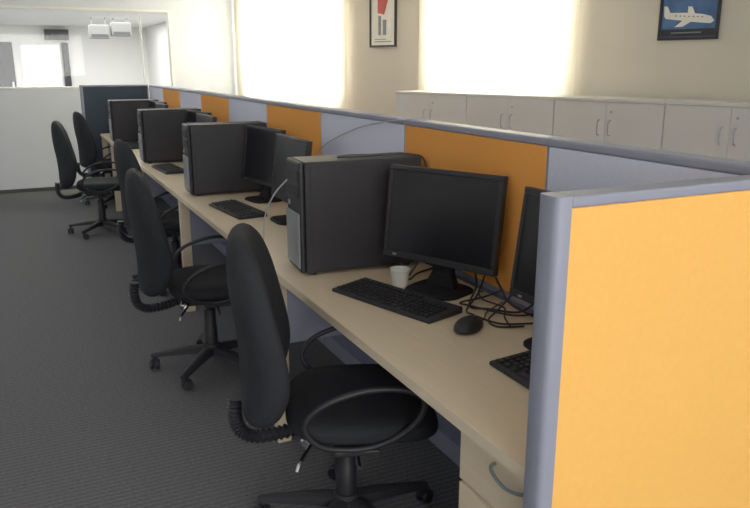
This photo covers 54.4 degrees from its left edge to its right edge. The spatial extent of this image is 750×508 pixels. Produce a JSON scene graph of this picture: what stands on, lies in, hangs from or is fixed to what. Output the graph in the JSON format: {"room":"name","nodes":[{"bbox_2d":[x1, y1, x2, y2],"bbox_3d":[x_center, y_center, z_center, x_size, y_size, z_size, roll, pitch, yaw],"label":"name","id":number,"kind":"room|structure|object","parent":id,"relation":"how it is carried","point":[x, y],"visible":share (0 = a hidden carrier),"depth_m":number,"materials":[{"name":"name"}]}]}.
{"room":"open-plan office","nodes":[
{"label":"open-plan office","id":0,"kind":"room"},
{"bbox_2d":[0,25,149,86],"bbox_3d":[-7.083,-3.980,16.709,8.000,2.360,0.100,-7,16,-25],"label":"wall","id":1,"kind":"structure","parent":0,"point":[114,60],"depth_m":16.82,"materials":[{"name":"white paint"}]},
{"bbox_2d":[0,42,16,86],"bbox_3d":[-8.309,-3.630,16.069,0.780,2.000,0.120,-7,16,-25],"label":"window","id":2,"kind":"structure","parent":1,"relation":"in","point":[7,68],"depth_m":16.05,"materials":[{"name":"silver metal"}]},
{"bbox_2d":[19,43,63,86],"bbox_3d":[-7.471,-4.093,16.403,0.830,1.230,0.050,-7,16,-25],"label":"window","id":3,"kind":"structure","parent":1,"relation":"in","point":[41,64],"depth_m":16.36,"materials":[{"name":"white glass"}]},
{"bbox_2d":[44,29,68,39],"bbox_3d":[-7.107,-4.894,16.285,0.500,0.220,0.210,-7,16,-25],"label":"wall speaker","id":4,"kind":"object","parent":1,"relation":"attached to","point":[49,34],"visible":1,"depth_m":16.19,"materials":[{"name":"black plastic"}]},
{"bbox_2d":[61,43,71,85],"bbox_3d":[-7.000,-3.791,16.695,0.140,2.000,0.080,-7,16,-25],"label":"trim","id":5,"kind":"structure","parent":1,"relation":"attached to","point":[64,46],"depth_m":16.53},
{"bbox_2d":[0,9,165,27],"bbox_3d":[-5.228,-4.204,12.635,8.000,0.100,8.720,-7,16,-25],"label":"ceiling","id":6,"kind":"structure","parent":0,"point":[7,16],"depth_m":13.66,"materials":[{"name":"white paint"}]},
{"bbox_2d":[88,17,109,38],"bbox_3d":[-5.129,-4.192,13.551,0.360,0.380,0.248,-7,16,-25],"label":"air conditioner","id":7,"kind":"object","parent":6,"relation":"hanging from","point":[94,31],"visible":1,"depth_m":13.47,"materials":[{"name":"white plastic"}]},
{"bbox_2d":[110,18,131,36],"bbox_3d":[-4.777,-4.258,13.708,0.360,0.330,0.248,-7,16,-25],"label":"air conditioner","id":8,"kind":"object","parent":6,"relation":"hanging from","point":[117,29],"visible":1,"depth_m":13.62,"materials":[{"name":"white plastic"}]},
{"bbox_2d":[0,0,236,189],"bbox_3d":[-4.155,-2.087,8.651,5.360,2.700,0.120,-7,16,-25],"label":"wall","id":9,"kind":"structure","parent":0,"point":[202,31],"depth_m":8.92,"materials":[{"name":"white paint"}]},
{"bbox_2d":[0,185,76,193],"bbox_3d":[-4.163,-0.782,8.906,5.280,0.045,0.012,-7,16,-25],"label":"baseboard","id":10,"kind":"structure","parent":9,"relation":"attached to","point":[73,186],"depth_m":8.89,"materials":[{"name":"black plastic"}]},
{"bbox_2d":[0,5,174,89],"bbox_3d":[-4.582,-2.366,8.369,4.415,0.940,0.140,-7,16,-25],"label":"window","id":11,"kind":"structure","parent":9,"relation":"in","point":[168,20],"depth_m":8.89,"materials":[{"name":"white paint"}]},
{"bbox_2d":[145,22,170,84],"bbox_3d":[-3.513,-3.265,13.720,0.100,2.460,8.720,-7,16,-25],"label":"wall","id":12,"kind":"structure","parent":0,"point":[156,35],"depth_m":15.99,"materials":[{"name":"white paint"}]},
{"bbox_2d":[0,189,461,507],"bbox_3d":[0.242,0.453,4.388,9.200,0.100,12.460,-7,16,-25],"label":"floor","id":13,"kind":"structure","parent":0,"point":[86,421],"depth_m":3.38,"materials":[{"name":"grey carpet"}]},
{"bbox_2d":[51,121,127,239],"bbox_3d":[-2.536,-0.696,6.606,0.683,1.019,0.607,-5,15,-20],"label":"office chair","id":14,"kind":"object","parent":13,"relation":"on","point":[65,155],"visible":0.83,"depth_m":6.42,"materials":[{"name":"black fabric"}]},
{"bbox_2d":[73,111,114,208],"bbox_3d":[-2.921,-1.052,7.990,0.683,1.019,0.607,-8,16,-28],"label":"office chair","id":15,"kind":"object","parent":13,"relation":"on","point":[87,149],"visible":0.48,"depth_m":7.70,"materials":[{"name":"black fabric"}]},
{"bbox_2d":[100,133,115,202],"bbox_3d":[-2.681,-0.943,8.138,0.569,0.740,0.898,-7,16,-25],"label":"office desk","id":16,"kind":"object","parent":13,"relation":"on","point":[106,138],"visible":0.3,"depth_m":8.35,"materials":[{"name":"brown wood"}]},
{"bbox_2d":[102,133,111,140],"bbox_3d":[-2.680,-1.288,8.050,0.566,0.028,0.898,-7,16,-25],"label":"countertop","id":17,"kind":"structure","parent":16,"relation":"on","point":[107,135],"depth_m":8.03,"materials":[{"name":"beige laminate"}]},
{"bbox_2d":[79,84,148,196],"bbox_3d":[-2.966,-1.305,8.459,0.740,1.280,0.052,-7,16,-25],"label":"screen","id":18,"kind":"object","parent":13,"relation":"on","point":[94,98],"visible":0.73,"depth_m":8.29,"materials":[{"name":"blue fabric"}]},
{"bbox_2d":[109,141,140,210],"bbox_3d":[-2.100,-0.640,6.957,0.569,0.740,1.798,-7,16,-25],"label":"office desk","id":19,"kind":"object","parent":13,"relation":"on","point":[136,152],"visible":0.16,"depth_m":7.59,"materials":[{"name":"brown wood"}]},
{"bbox_2d":[111,141,140,159],"bbox_3d":[-2.098,-0.985,6.869,0.566,0.028,1.798,-7,16,-25],"label":"countertop","id":20,"kind":"structure","parent":19,"relation":"on","point":[136,151],"depth_m":6.57,"materials":[{"name":"brown wood"}]},
{"bbox_2d":[126,142,138,148],"bbox_3d":[-2.291,-1.036,6.956,0.162,0.027,0.450,-8,16,-28],"label":"keyboard","id":21,"kind":"object","parent":19,"relation":"on","point":[133,145],"visible":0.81,"depth_m":6.88,"materials":[{"name":"black plastic"}]},
{"bbox_2d":[108,99,158,141],"bbox_3d":[-2.446,-1.357,7.425,0.480,0.415,0.182,-7,16,-25],"label":"computer tower","id":22,"kind":"object","parent":19,"relation":"on","point":[123,124],"visible":0.6,"depth_m":7.30,"materials":[{"name":"black paint"}]},
{"bbox_2d":[109,119,112,139],"bbox_3d":[-2.660,-1.256,7.347,0.006,0.200,0.168,-7,16,-25],"label":"grille","id":23,"kind":"object","parent":22,"relation":"attached to","point":[110,120],"depth_m":7.29,"materials":[{"name":"plastic"}]},
{"bbox_2d":[149,100,166,108],"bbox_3d":[-2.153,-1.299,7.205,0.180,0.412,0.455,-10,17,-33],"label":"monitor","id":24,"kind":"object","parent":19,"relation":"on","point":[151,103],"visible":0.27,"depth_m":7.25,"materials":[{"name":"black plastic"}]},
{"bbox_2d":[155,102,167,108],"bbox_3d":[-1.984,-1.181,6.749,0.180,0.412,0.455,-7,16,-27],"label":"monitor","id":25,"kind":"object","parent":19,"relation":"on","point":[157,105],"visible":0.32,"depth_m":6.70,"materials":[{"name":"black plastic"}]},
{"bbox_2d":[113,139,195,295],"bbox_3d":[-1.422,-0.287,5.015,0.683,1.019,0.607,-7,16,-25],"label":"office chair","id":26,"kind":"object","parent":13,"relation":"on","point":[125,159],"visible":0.26,"depth_m":4.79,"materials":[{"name":"black fabric"}]},
{"bbox_2d":[148,84,170,205],"bbox_3d":[-2.392,-1.239,8.204,0.068,1.280,0.898,-7,16,-25],"label":"partition panel","id":27,"kind":"object","parent":13,"relation":"on","point":[155,91],"visible":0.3,"depth_m":8.04,"materials":[{"name":"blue fabric"}]},
{"bbox_2d":[138,160,188,266],"bbox_3d":[-1.323,-0.235,5.379,0.569,0.740,1.808,-7,16,-25],"label":"office desk","id":28,"kind":"object","parent":13,"relation":"on","point":[159,182],"visible":0.19,"depth_m":5.17,"materials":[{"name":"beige laminate"}]},
{"bbox_2d":[138,160,188,193],"bbox_3d":[-1.321,-0.580,5.292,0.566,0.028,1.808,-7,16,-25],"label":"countertop","id":29,"kind":"structure","parent":28,"relation":"on","point":[175,182],"depth_m":5.07,"materials":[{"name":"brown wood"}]},
{"bbox_2d":[151,163,183,174],"bbox_3d":[-1.516,-0.632,5.383,0.162,0.027,0.450,-8,16,-28],"label":"keyboard","id":30,"kind":"object","parent":28,"relation":"on","point":[169,168],"visible":1,"depth_m":5.32,"materials":[{"name":"black plastic"}]},
{"bbox_2d":[137,108,200,163],"bbox_3d":[-1.635,-0.950,5.842,0.480,0.415,0.182,-6,16,-24],"label":"computer tower","id":31,"kind":"object","parent":28,"relation":"on","point":[160,137],"visible":0.8,"depth_m":5.73,"materials":[{"name":"black paint"}]},
{"bbox_2d":[138,133,142,159],"bbox_3d":[-1.851,-0.851,5.767,0.006,0.200,0.168,-6,16,-24],"label":"grille","id":32,"kind":"object","parent":31,"relation":"attached to","point":[140,135],"depth_m":5.72,"materials":[{"name":"plastic"}]},
{"bbox_2d":[185,110,211,122],"bbox_3d":[-1.370,-0.890,5.614,0.180,0.412,0.455,-10,17,-33],"label":"monitor","id":33,"kind":"object","parent":28,"relation":"on","point":[190,114],"visible":0.23,"depth_m":5.65,"materials":[{"name":"black plastic"}]},
{"bbox_2d":[196,113,216,122],"bbox_3d":[-1.209,-0.777,5.175,0.180,0.412,0.455,-7,16,-27],"label":"monitor","id":34,"kind":"object","parent":28,"relation":"on","point":[200,118],"visible":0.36,"depth_m":5.14,"materials":[{"name":"black plastic"}]},
{"bbox_2d":[162,86,184,210],"bbox_3d":[-2.004,-1.037,7.417,0.068,1.280,0.898,-7,16,-25],"label":"partition panel","id":35,"kind":"object","parent":13,"relation":"on","point":[171,95],"visible":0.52,"depth_m":7.30,"materials":[{"name":"orange fabric"}]},
{"bbox_2d":[125,168,238,390],"bbox_3d":[-0.862,0.075,3.603,0.683,1.019,0.607,-5,15,-19],"label":"office chair","id":36,"kind":"object","parent":13,"relation":"on","point":[206,285],"visible":0.72,"depth_m":3.40,"materials":[{"name":"black fabric"}]},
{"bbox_2d":[179,89,201,110],"bbox_3d":[-1.617,-0.835,6.630,0.068,1.280,0.898,-7,16,-25],"label":"partition panel","id":37,"kind":"object","parent":13,"relation":"on","point":[189,98],"visible":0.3,"depth_m":6.46,"materials":[{"name":"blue fabric"}]},
{"bbox_2d":[200,91,231,255],"bbox_3d":[-1.229,-0.633,5.844,0.068,1.280,0.898,-7,16,-25],"label":"partition panel","id":38,"kind":"object","parent":13,"relation":"on","point":[215,103],"visible":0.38,"depth_m":5.67,"materials":[{"name":"orange fabric"}]},
{"bbox_2d":[177,190,291,426],"bbox_3d":[-0.543,0.171,3.797,0.569,0.740,1.808,-7,16,-25],"label":"office desk","id":39,"kind":"object","parent":13,"relation":"on","point":[198,219],"visible":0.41,"depth_m":4.00,"materials":[{"name":"beige laminate"}]},
{"bbox_2d":[182,121,266,195],"bbox_3d":[-0.899,-0.579,4.397,0.480,0.415,0.182,-6,16,-23],"label":"computer tower","id":40,"kind":"object","parent":39,"relation":"on","point":[213,155],"visible":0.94,"depth_m":4.29,"materials":[{"name":"black paint"}]},
{"bbox_2d":[183,155,189,190],"bbox_3d":[-1.117,-0.481,4.325,0.006,0.200,0.168,-6,16,-23],"label":"grille","id":41,"kind":"object","parent":40,"relation":"attached to","point":[186,158],"depth_m":4.29,"materials":[{"name":"plastic"}]},
{"bbox_2d":[178,190,291,265],"bbox_3d":[-0.542,-0.174,3.709,0.566,0.028,1.808,-7,16,-25],"label":"countertop","id":42,"kind":"structure","parent":39,"relation":"on","point":[275,235],"depth_m":3.67,"materials":[{"name":"beige laminate"}]},
{"bbox_2d":[209,199,266,219],"bbox_3d":[-0.727,-0.241,3.858,0.162,0.027,0.450,-9,17,-30],"label":"keyboard","id":43,"kind":"object","parent":39,"relation":"on","point":[239,210],"visible":1,"depth_m":3.80,"materials":[{"name":"black plastic"}]},
{"bbox_2d":[242,125,285,203],"bbox_3d":[-0.638,-0.508,4.128,0.180,0.412,0.455,-10,17,-33],"label":"monitor","id":44,"kind":"object","parent":39,"relation":"on","point":[259,144],"visible":0.8,"depth_m":4.14,"materials":[{"name":"black plastic"}]},
{"bbox_2d":[263,179,286,239],"bbox_3d":[-0.388,-0.125,2.767,0.017,0.339,0.183,-13,19,-42],"label":"wire","id":45,"kind":"object","parent":39,"relation":"on","point":[286,179],"visible":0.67,"depth_m":2.75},
{"bbox_2d":[270,133,312,225],"bbox_3d":[-0.417,-0.364,3.567,0.180,0.412,0.455,-7,16,-25],"label":"monitor","id":46,"kind":"object","parent":39,"relation":"on","point":[286,146],"visible":0.55,"depth_m":3.61,"materials":[{"name":"black plastic"}]},
{"bbox_2d":[317,118,425,155],"bbox_3d":[-0.095,-0.380,3.344,0.052,0.544,1.147,-8,16,-27],"label":"wire","id":47,"kind":"object","parent":39,"relation":"on","point":[410,118],"visible":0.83,"depth_m":3.10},
{"bbox_2d":[228,95,270,127],"bbox_3d":[-0.838,-0.429,5.048,0.068,1.280,0.918,-7,16,-25],"label":"partition panel","id":48,"kind":"object","parent":13,"relation":"on","point":[241,108],"visible":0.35,"depth_m":4.87,"materials":[{"name":"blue fabric"}]},
{"bbox_2d":[266,100,324,344],"bbox_3d":[-0.444,-0.224,4.248,0.068,1.280,0.908,-7,16,-25],"label":"partition panel","id":49,"kind":"object","parent":13,"relation":"on","point":[299,120],"visible":0.29,"depth_m":4.00,"materials":[{"name":"orange fabric"}]},
{"bbox_2d":[226,223,437,507],"bbox_3d":[-0.126,0.404,2.323,0.683,1.019,0.607,-2,14,-6],"label":"office chair","id":50,"kind":"object","parent":13,"relation":"on","point":[358,410],"visible":0.92,"depth_m":2.16,"materials":[{"name":"black fabric"}]},
{"bbox_2d":[320,107,409,363],"bbox_3d":[-0.052,-0.019,3.453,0.068,1.280,0.908,-7,16,-25],"label":"partition panel","id":51,"kind":"object","parent":13,"relation":"on","point":[386,137],"visible":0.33,"depth_m":3.38,"materials":[{"name":"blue fabric"}]},
{"bbox_2d":[274,262,532,481],"bbox_3d":[0.195,0.556,2.299,0.569,0.740,1.616,-7,16,-25],"label":"office desk","id":52,"kind":"object","parent":13,"relation":"on","point":[451,371],"visible":0.43,"depth_m":1.99,"materials":[{"name":"beige laminate"}]},
{"bbox_2d":[286,152,420,274],"bbox_3d":[-0.080,-0.159,2.760,0.480,0.415,0.182,-6,15,-21],"label":"computer tower","id":53,"kind":"object","parent":52,"relation":"on","point":[336,211],"visible":0.92,"depth_m":2.65,"materials":[{"name":"black paint"}]},
{"bbox_2d":[286,207,300,268],"bbox_3d":[-0.301,-0.062,2.696,0.006,0.200,0.168,-6,15,-21],"label":"grille","id":54,"kind":"object","parent":53,"relation":"attached to","point":[293,214],"depth_m":2.67,"materials":[{"name":"plastic"}]},
{"bbox_2d":[337,153,427,263],"bbox_3d":[0.029,-0.165,2.751,0.347,0.424,0.059,-2,15,-10],"label":"cable","id":55,"kind":"object","parent":52,"relation":"on","point":[421,156],"visible":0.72,"depth_m":2.72,"materials":[{"name":"black plastic"}]},
{"bbox_2d":[332,277,462,323],"bbox_3d":[0.065,0.142,2.369,0.162,0.027,0.450,-13,19,-41],"label":"keyboard","id":56,"kind":"object","parent":52,"relation":"on","point":[423,308],"visible":1,"depth_m":2.32,"materials":[{"name":"black plastic"}]},
{"bbox_2d":[390,266,409,287],"bbox_3d":[0.086,0.080,2.539,0.071,0.062,0.071,-7,16,-25],"label":"paper cup","id":57,"kind":"object","parent":52,"relation":"on","point":[399,274],"visible":0.95,"depth_m":2.52,"materials":[{"name":"white paper"}]},
{"bbox_2d":[408,261,432,279],"bbox_3d":[0.172,0.002,2.652,0.058,0.164,0.186,14,20,43],"label":"cable","id":58,"kind":"object","parent":52,"relation":"on","point":[416,264],"visible":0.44,"depth_m":2.65,"materials":[{"name":"black plastic"}]},
{"bbox_2d":[383,164,507,300],"bbox_3d":[0.218,-0.074,2.438,0.455,0.412,0.180,12,19,39],"label":"monitor","id":59,"kind":"object","parent":52,"relation":"on","point":[449,220],"visible":0.97,"depth_m":2.42,"materials":[{"name":"black plastic"}]},
{"bbox_2d":[454,315,482,334],"bbox_3d":[0.273,0.200,2.117,0.073,0.039,0.123,10,17,33],"label":"computer mouse","id":60,"kind":"object","parent":52,"relation":"on","point":[470,324],"visible":1,"depth_m":2.08,"materials":[{"name":"black plastic"}]},
{"bbox_2d":[478,290,511,327],"bbox_3d":[0.366,0.157,2.289,0.056,0.033,0.352,-2,15,-9],"label":"cable","id":61,"kind":"object","parent":52,"relation":"on","point":[503,307],"visible":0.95,"depth_m":2.26,"materials":[{"name":"black plastic"}]},
{"bbox_2d":[459,290,533,316],"bbox_3d":[0.375,0.157,2.273,0.153,0.041,0.228,-7,16,-25],"label":"cable","id":62,"kind":"object","parent":52,"relation":"on","point":[460,302],"visible":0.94,"depth_m":2.25,"materials":[{"name":"black plastic"}]},
{"bbox_2d":[466,275,532,324],"bbox_3d":[0.350,0.131,2.257,0.148,0.100,0.297,-5,15,-19],"label":"cable","id":63,"kind":"object","parent":52,"relation":"on","point":[475,297],"visible":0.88,"depth_m":2.18,"materials":[{"name":"black plastic"}]},
{"bbox_2d":[468,273,532,312],"bbox_3d":[0.355,0.107,2.311,0.118,0.122,0.307,-9,17,-31],"label":"cable","id":64,"kind":"object","parent":52,"relation":"on","point":[476,282],"visible":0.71,"depth_m":2.27,"materials":[{"name":"black plastic"}]},
{"bbox_2d":[488,295,523,327],"bbox_3d":[0.388,0.143,2.212,0.103,0.099,0.203,0,14,2],"label":"cable","id":65,"kind":"object","parent":52,"relation":"on","point":[500,307],"visible":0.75,"depth_m":2.14,"materials":[{"name":"black plastic"}]},
{"bbox_2d":[489,350,531,388],"bbox_3d":[0.461,0.313,1.703,0.162,0.027,0.450,-7,16,-25],"label":"keyboard","id":66,"kind":"object","parent":52,"relation":"on","point":[517,367],"visible":0.13,"depth_m":1.82,"materials":[{"name":"black plastic"}]},
{"bbox_2d":[495,277,533,316],"bbox_3d":[0.427,0.139,2.282,0.054,0.073,0.244,-7,16,-25],"label":"cable","id":67,"kind":"object","parent":52,"relation":"on","point":[496,278],"visible":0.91,"depth_m":2.26,"materials":[{"name":"black plastic"}]},
{"bbox_2d":[509,186,552,349],"bbox_3d":[0.515,0.060,1.916,0.180,0.412,0.455,-7,16,-26],"label":"monitor","id":68,"kind":"object","parent":52,"relation":"on","point":[522,286],"visible":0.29,"depth_m":2.06,"materials":[{"name":"black plastic"}]},
{"bbox_2d":[395,90,487,124],"bbox_3d":[0.606,-0.884,6.871,0.372,1.255,0.898,-12,19,-40],"label":"storage cabinet","id":69,"kind":"object","parent":13,"relation":"on","point":[443,106],"visible":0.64,"depth_m":6.61,"materials":[{"name":"white laminate"}]},
{"bbox_2d":[404,120,563,466],"bbox_3d":[0.336,0.183,2.666,0.068,1.280,0.888,-7,16,-25],"label":"partition panel","id":70,"kind":"object","parent":13,"relation":"on","point":[522,157],"visible":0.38,"depth_m":2.40,"materials":[{"name":"orange fabric"}]},
{"bbox_2d":[459,431,523,507],"bbox_3d":[0.460,0.726,1.717,0.504,0.700,0.280,-7,16,-25],"label":"drawer pedestal","id":71,"kind":"object","parent":13,"relation":"on","point":[485,483],"visible":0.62,"depth_m":1.59,"materials":[{"name":"brown wood"}]},
{"bbox_2d":[466,93,577,135],"bbox_3d":[1.202,-0.716,6.218,0.372,1.255,0.898,-12,19,-40],"label":"storage cabinet","id":72,"kind":"object","parent":13,"relation":"on","point":[529,113],"visible":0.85,"depth_m":5.96,"materials":[{"name":"white laminate"}]},
{"bbox_2d":[553,96,683,149],"bbox_3d":[1.799,-0.549,5.566,0.372,1.255,0.898,-12,19,-40],"label":"storage cabinet","id":73,"kind":"object","parent":13,"relation":"on","point":[630,121],"visible":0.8,"depth_m":5.31,"materials":[{"name":"white laminate"}]},
{"bbox_2d":[523,174,749,507],"bbox_3d":[0.583,0.484,1.506,0.656,1.273,0.056,-7,16,-25],"label":"partition panel","id":74,"kind":"object","parent":13,"relation":"on","point":[639,389],"visible":1,"depth_m":1.35,"materials":[{"name":"orange fabric"}]},
{"bbox_2d":[546,138,749,191],"bbox_3d":[0.680,0.362,1.966,0.068,1.280,0.708,-7,16,-25],"label":"partition panel","id":75,"kind":"object","parent":13,"relation":"on","point":[573,164],"visible":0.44,"depth_m":1.86,"materials":[{"name":"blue fabric"}]},
{"bbox_2d":[661,99,749,160],"bbox_3d":[2.396,-0.381,4.913,0.372,1.255,0.898,-12,19,-40],"label":"storage cabinet","id":76,"kind":"object","parent":13,"relation":"on","point":[715,128],"visible":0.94,"depth_m":4.81,"materials":[{"name":"white laminate"}]},
{"bbox_2d":[346,0,749,115],"bbox_3d":[2.660,-1.153,5.011,0.220,2.700,13.300,-12,19,-40],"label":"wall","id":77,"kind":"structure","parent":0,"point":[619,53],"depth_m":5.63,"materials":[{"name":"beige paint"}]},
{"bbox_2d":[233,0,346,108],"bbox_3d":[-0.978,-2.564,8.770,0.295,1.625,2.300,-12,19,-40],"label":"window","id":78,"kind":"structure","parent":77,"relation":"in","point":[295,51],"depth_m":8.62,"materials":[{"name":"white glass"}]},
{"bbox_2d":[369,0,396,47],"bbox_3d":[0.081,-2.436,7.496,0.025,0.600,0.400,-12,19,-40],"label":"framed poster","id":79,"kind":"object","parent":77,"relation":"attached to","point":[382,13],"visible":1,"depth_m":7.51,"materials":[{"name":"white paper"}]},
{"bbox_2d":[418,0,579,94],"bbox_3d":[1.104,-2.067,6.471,0.294,1.445,1.780,-12,19,-40],"label":"window","id":80,"kind":"structure","parent":77,"relation":"in","point":[490,46],"depth_m":6.38,"materials":[{"name":"white glass"}]},
{"bbox_2d":[657,0,721,40],"bbox_3d":[2.229,-1.707,5.179,0.025,0.360,0.440,-12,19,-40],"label":"framed poster","id":81,"kind":"object","parent":77,"relation":"attached to","point":[678,19],"visible":1,"depth_m":5.18,"materials":[{"name":"blue paper"}]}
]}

